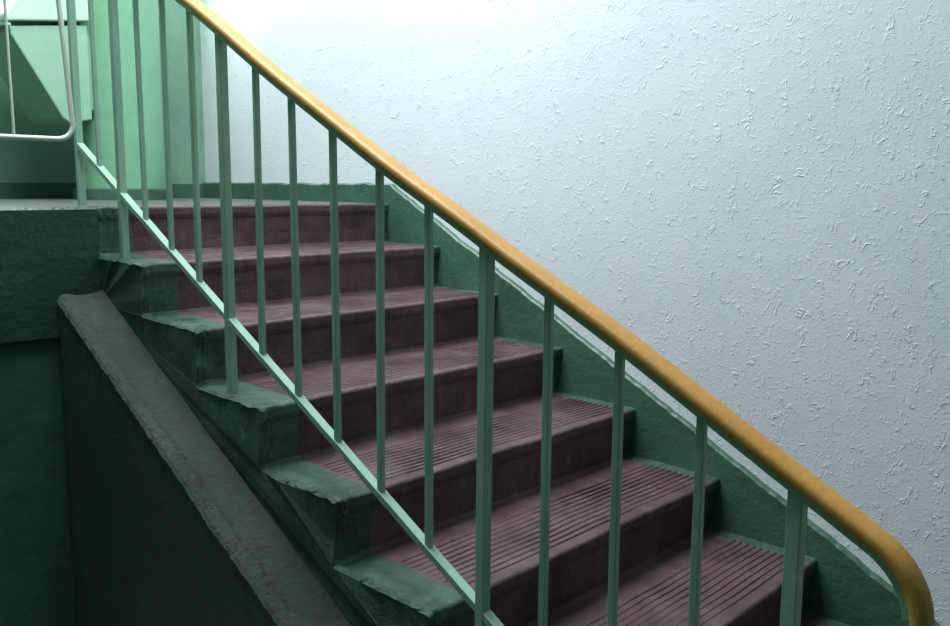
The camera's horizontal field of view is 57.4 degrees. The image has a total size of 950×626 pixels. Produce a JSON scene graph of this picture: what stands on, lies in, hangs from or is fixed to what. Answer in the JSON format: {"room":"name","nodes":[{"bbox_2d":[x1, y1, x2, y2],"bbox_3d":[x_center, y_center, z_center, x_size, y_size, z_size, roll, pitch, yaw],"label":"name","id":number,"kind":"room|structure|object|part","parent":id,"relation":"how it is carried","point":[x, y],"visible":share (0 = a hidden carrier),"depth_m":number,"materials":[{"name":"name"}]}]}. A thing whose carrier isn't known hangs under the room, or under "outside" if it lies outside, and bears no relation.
{"room":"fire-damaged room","nodes":[
{"label":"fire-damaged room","id":0,"kind":"room"},
{"bbox_2d":[0,0,74,141],"bbox_3d":[-1.855,-0.704,1.915,0.024,0.972,1.872,9,12,44],"label":"guard railing","id":1,"kind":"object","parent":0,"point":[12,136],"depth_m":2.55,"materials":[{"name":"metal"}]},
{"bbox_2d":[0,339,77,625],"bbox_3d":[-2.051,0.657,2.038,0.182,1.000,2.280,9,12,44],"label":"wall","id":2,"kind":"structure","parent":0,"point":[37,576],"depth_m":2.63,"materials":[{"name":"green paint"}]},
{"bbox_2d":[0,0,205,183],"bbox_3d":[-2.721,-0.981,3.321,0.300,1.080,3.480,9,12,44],"label":"wall","id":3,"kind":"structure","parent":0,"point":[21,161],"depth_m":4.27,"materials":[{"name":"green paint"}]},
{"bbox_2d":[0,183,203,198],"bbox_3d":[-2.622,-0.464,3.278,0.012,0.070,3.458,9,12,44],"label":"baseboard","id":4,"kind":"structure","parent":3,"relation":"attached to","point":[7,190],"depth_m":3.95,"materials":[{"name":"green paint"}]},
{"bbox_2d":[0,198,375,344],"bbox_3d":[-2.084,-0.155,2.805,1.500,0.395,3.480,9,12,44],"label":"landing","id":5,"kind":"object","parent":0,"point":[49,247],"visible":0.42,"depth_m":2.57,"materials":[{"name":"concrete"}]},
{"bbox_2d":[0,0,166,199],"bbox_3d":[-1.670,-1.849,3.540,0.409,2.750,0.786,6,10,33],"label":"chute","id":6,"kind":"object","parent":5,"relation":"on","point":[37,69],"visible":0.68,"depth_m":3.63,"materials":[{"name":"green paint"}]},
{"bbox_3d":[-1.784,-1.242,3.475,0.290,0.213,0.350,6,10,34],"label":"hopper lid","id":7,"kind":"part","parent":6,"relation":"part of","materials":[{"name":"green paint"}]},
{"bbox_2d":[200,0,949,625],"bbox_3d":[0.718,-0.871,2.480,6.400,4.340,0.120,9,12,44],"label":"wall","id":8,"kind":"structure","parent":0,"point":[757,192],"depth_m":2.50,"materials":[{"name":"white paint"}]},
{"bbox_2d":[202,182,940,625],"bbox_3d":[0.084,0.539,3.201,4.200,2.015,0.022,9,12,44],"label":"baseboard","id":9,"kind":"structure","parent":8,"relation":"attached to","point":[844,589],"depth_m":2.71,"materials":[{"name":"green paint"}]},
{"bbox_3d":[0.064,1.422,0.901,4.660,0.150,3.480,9,12,44],"label":"floor","id":10,"kind":"structure","parent":0,"visible":0},
{"bbox_2d":[57,203,850,625],"bbox_3d":[0.048,0.441,2.306,2.440,1.400,1.319,9,12,44],"label":"staircase","id":11,"kind":"structure","parent":10,"relation":"on","point":[193,502],"depth_m":2.34,"materials":[{"name":"paint"}]},
{"bbox_2d":[66,0,934,625],"bbox_3d":[-0.411,-0.106,1.987,2.758,2.251,0.044,9,12,44],"label":"stair railing","id":12,"kind":"object","parent":11,"relation":"on","point":[805,489],"visible":0.98,"depth_m":1.68,"materials":[{"name":"metal"}]},
{"bbox_3d":[-1.263,-0.792,2.735,0.022,0.906,0.022,-7,11,-42],"label":"post","id":13,"kind":"part","parent":12,"relation":"part of","materials":[{"name":"green metal"}]},
{"bbox_3d":[-1.049,-0.609,2.548,0.026,0.910,0.022,9,12,44],"label":"post","id":14,"kind":"part","parent":12,"relation":"part of","materials":[{"name":"green metal"}]},
{"bbox_3d":[-0.624,-0.238,2.179,0.022,0.909,0.022,7,11,39],"label":"post","id":15,"kind":"part","parent":12,"relation":"part of","materials":[{"name":"green metal"}]},
{"bbox_3d":[0.017,0.320,1.623,0.026,0.903,0.022,9,12,44],"label":"post","id":16,"kind":"part","parent":12,"relation":"part of","materials":[{"name":"green metal"}]},
{"bbox_3d":[0.441,0.686,1.255,0.024,0.908,0.022,9,12,44],"label":"post","id":17,"kind":"part","parent":12,"relation":"part of","materials":[{"name":"green metal"}]}
]}

